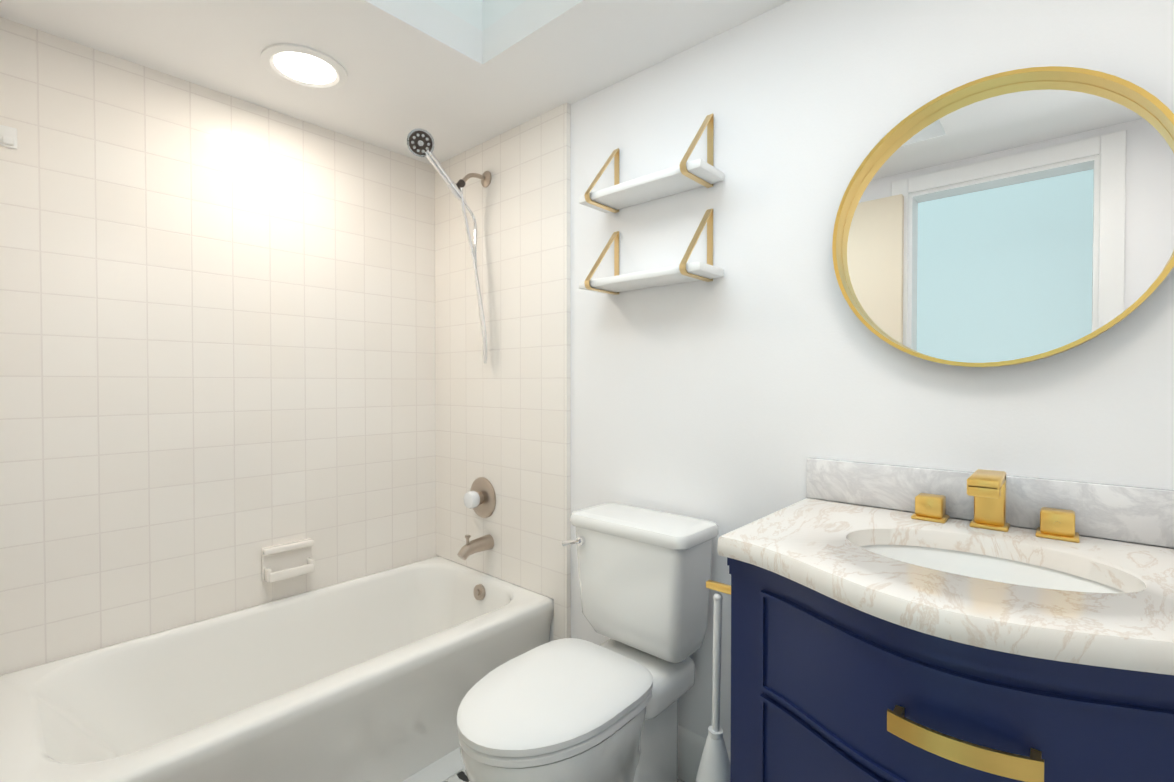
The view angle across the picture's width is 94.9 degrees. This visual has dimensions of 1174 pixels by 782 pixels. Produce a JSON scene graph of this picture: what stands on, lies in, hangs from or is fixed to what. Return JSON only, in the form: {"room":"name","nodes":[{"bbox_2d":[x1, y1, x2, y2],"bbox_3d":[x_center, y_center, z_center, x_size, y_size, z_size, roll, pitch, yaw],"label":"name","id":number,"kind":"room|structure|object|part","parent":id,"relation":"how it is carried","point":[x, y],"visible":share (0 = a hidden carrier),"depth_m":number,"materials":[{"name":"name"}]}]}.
{"room":"bathroom","nodes":[
{"label":"bathroom","id":0,"kind":"room"},
{"bbox_2d":[0,17,437,674],"bbox_3d":[-1.261,0.022,1.835,0.100,2.230,1.880,1,1,42],"label":"wall","id":1,"kind":"structure","parent":0,"point":[216,341],"depth_m":1.74,"materials":[{"name":"tile"}]},
{"bbox_2d":[0,125,16,148],"bbox_3d":[-1.533,-0.675,1.428,0.021,0.055,0.035,1,1,42],"label":"wall hook","id":2,"kind":"object","parent":1,"relation":"attached to","point":[8,136],"visible":1,"depth_m":1.43,"materials":[{"name":"white plastic"}]},
{"bbox_2d":[262,538,314,582],"bbox_3d":[-1.068,0.610,1.938,0.060,0.120,0.165,1,1,42],"label":"soap dish","id":3,"kind":"object","parent":1,"relation":"attached to","point":[283,561],"visible":1,"depth_m":1.93,"materials":[{"name":"white ceramic"}]},
{"bbox_2d":[0,0,789,164],"bbox_3d":[-0.504,-1.036,1.279,1.750,0.100,1.480,1,1,42],"label":"ceiling","id":4,"kind":"structure","parent":0,"point":[408,65],"depth_m":1.56,"materials":[{"name":"white paint"}]},
{"bbox_2d":[261,43,347,89],"bbox_3d":[-0.862,-0.986,1.653,0.236,0.010,0.236,1,1,42],"label":"recessed light","id":5,"kind":"object","parent":4,"relation":"in","point":[269,53],"depth_m":1.64,"materials":[{"name":"white"}]},
{"bbox_3d":[-0.862,-0.989,1.652,0.168,0.002,0.168,1,1,42],"label":"recessed ceiling light lens","id":6,"kind":"part","parent":5,"relation":"part of","materials":[{"name":"white plastic"}]},
{"bbox_2d":[431,0,481,30],"bbox_3d":[-0.603,-1.712,1.345,0.050,1.250,0.901,1,1,42],"label":"well","id":7,"kind":"object","parent":4,"relation":"attached to","point":[469,11],"depth_m":1.59,"materials":[{"name":"white paint"}]},
{"bbox_2d":[482,0,525,30],"bbox_3d":[0.062,-1.712,1.322,0.973,1.250,0.050,1,1,42],"label":"well","id":8,"kind":"object","parent":4,"relation":"attached to","point":[493,11],"visible":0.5,"depth_m":1.59,"materials":[{"name":"white paint"}]},
{"bbox_2d":[445,769,684,781],"bbox_3d":[-0.367,1.184,0.584,3.120,0.060,2.580,1,1,42],"label":"floor","id":9,"kind":"structure","parent":0,"point":[461,776],"depth_m":1.59,"materials":[{"name":"white tile"}]},
{"bbox_2d":[0,556,553,781],"bbox_3d":[-0.844,0.943,1.678,0.742,0.392,1.371,1,1,42],"label":"bathtub","id":10,"kind":"object","parent":9,"relation":"on","point":[376,677],"visible":0.81,"depth_m":1.59,"materials":[{"name":"white ceramic"}]},
{"bbox_2d":[402,747,463,781],"bbox_3d":[-0.595,1.140,1.447,0.100,0.004,1.354,1,1,42],"label":"trim","id":11,"kind":"structure","parent":9,"relation":"on","point":[446,767],"depth_m":1.61,"materials":[{"name":"white"}]},
{"bbox_2d":[457,503,718,781],"bbox_3d":[-0.009,0.752,1.356,0.400,0.783,0.698,1,1,42],"label":"toilet","id":12,"kind":"object","parent":9,"relation":"on","point":[569,710],"visible":0.98,"depth_m":1.37,"materials":[{"name":"white ceramic"}]},
{"bbox_3d":[-0.085,0.718,1.270,0.350,0.055,0.470,1,1,42],"label":"seat","id":13,"kind":"part","parent":12,"relation":"part of","materials":[{"name":"white plastic"}]},
{"bbox_3d":[-0.040,0.436,1.561,0.069,0.036,0.030,1,1,42],"label":"lever","id":14,"kind":"part","parent":12,"relation":"part of","materials":[{"name":"silver metal"}]},
{"bbox_2d":[696,593,729,781],"bbox_3d":[0.293,0.802,1.229,0.128,0.686,0.128,1,1,42],"label":"toilet brush","id":15,"kind":"object","parent":9,"relation":"on","point":[714,765],"visible":1,"depth_m":1.22,"materials":[{"name":"white plastic"}]},
{"bbox_3d":[0.293,0.622,1.227,0.033,0.325,0.033,1,1,42],"label":"handle","id":16,"kind":"part","parent":15,"relation":"part of","materials":[{"name":"white plastic"}]},
{"bbox_2d":[706,458,1173,781],"bbox_3d":[0.576,0.654,0.927,0.872,0.990,0.599,1,1,42],"label":"bathroom vanity","id":17,"kind":"object","parent":9,"relation":"on","point":[929,639],"visible":0.98,"depth_m":0.80,"materials":[{"name":"blue paint"}]},
{"bbox_3d":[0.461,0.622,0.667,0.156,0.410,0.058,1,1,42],"label":"handle","id":18,"kind":"part","parent":17,"relation":"part of","materials":[{"name":"gold metal"}]},
{"bbox_2d":[858,545,1124,592],"bbox_3d":[0.645,0.378,0.897,0.410,0.146,0.281,1,1,42],"label":"sink","id":19,"kind":"object","parent":17,"relation":"in","point":[965,560],"depth_m":0.98,"materials":[{"name":"white ceramic"}]},
{"bbox_2d":[911,469,1079,542],"bbox_3d":[0.759,0.213,1.023,0.260,0.110,0.155,1,1,42],"label":"faucet","id":20,"kind":"object","parent":17,"relation":"on","point":[993,501],"depth_m":1.04,"materials":[{"name":"gold metal"}]},
{"bbox_2d":[435,0,1173,750],"bbox_3d":[0.302,0.025,1.619,2.520,2.230,0.120,1,1,42],"label":"wall","id":21,"kind":"structure","parent":0,"point":[751,380],"depth_m":1.47,"materials":[{"name":"white paint"}]},
{"bbox_2d":[407,128,490,363],"bbox_3d":[-0.505,-0.515,2.017,0.097,0.820,0.349,1,1,42],"label":"shower head","id":22,"kind":"object","parent":21,"relation":"attached to","point":[420,142],"visible":1,"depth_m":2.06},
{"bbox_3d":[-0.442,-0.836,2.108,0.064,0.082,0.122,1,1,42],"label":"arm","id":23,"kind":"part","parent":22,"relation":"part of"},
{"bbox_2d":[457,534,493,559],"bbox_3d":[-0.441,0.604,2.109,0.060,0.092,0.148,1,1,42],"label":"tub spout","id":24,"kind":"object","parent":21,"relation":"attached to","point":[476,545],"visible":1,"depth_m":2.09,"materials":[{"name":"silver metal"}]},
{"bbox_2d":[463,477,495,517],"bbox_3d":[-0.448,0.432,2.159,0.164,0.164,0.078,1,1,42],"label":"shower valve","id":25,"kind":"object","parent":21,"relation":"attached to","point":[480,497],"visible":1,"depth_m":2.15,"materials":[{"name":"silver metal"}]},
{"bbox_3d":[-0.460,0.432,2.145,0.068,0.068,0.040,1,1,42],"label":"shower valve knob","id":26,"kind":"part","parent":25,"relation":"part of","materials":[{"name":"white plastic"}]},
{"bbox_2d":[579,209,723,294],"bbox_3d":[0.173,-0.410,1.575,0.425,0.202,0.148,1,1,42],"label":"shelf","id":27,"kind":"object","parent":21,"relation":"attached to","point":[617,283],"visible":1,"depth_m":1.52,"materials":[{"name":"white painted wood"},{"name":"satin gold metal"}]},
{"bbox_2d":[579,113,723,212],"bbox_3d":[0.173,-0.674,1.571,0.425,0.202,0.148,1,1,42],"label":"shelf","id":28,"kind":"object","parent":21,"relation":"attached to","point":[683,176],"visible":1,"depth_m":1.52,"materials":[{"name":"white painted wood"},{"name":"satin gold metal"}]},
{"bbox_2d":[678,725,730,781],"bbox_3d":[0.537,1.071,1.360,1.605,0.145,0.016,1,1,42],"label":"baseboard","id":29,"kind":"structure","parent":21,"relation":"attached to","point":[691,745],"depth_m":1.57,"materials":[{"name":"white"}]},
{"bbox_2d":[806,458,1173,548],"bbox_3d":[0.821,0.218,1.092,0.734,0.098,0.019,1,1,42],"label":"backsplash","id":30,"kind":"structure","parent":21,"relation":"attached to","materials":[{"name":"stone"}]},
{"bbox_2d":[832,66,1173,366],"bbox_3d":[0.799,-0.333,1.083,0.570,0.570,0.049,1,1,42],"label":"mirror","id":31,"kind":"object","parent":21,"relation":"attached to","point":[1016,216],"visible":1,"depth_m":1.07,"materials":[{"name":"gold metal"}]}
]}

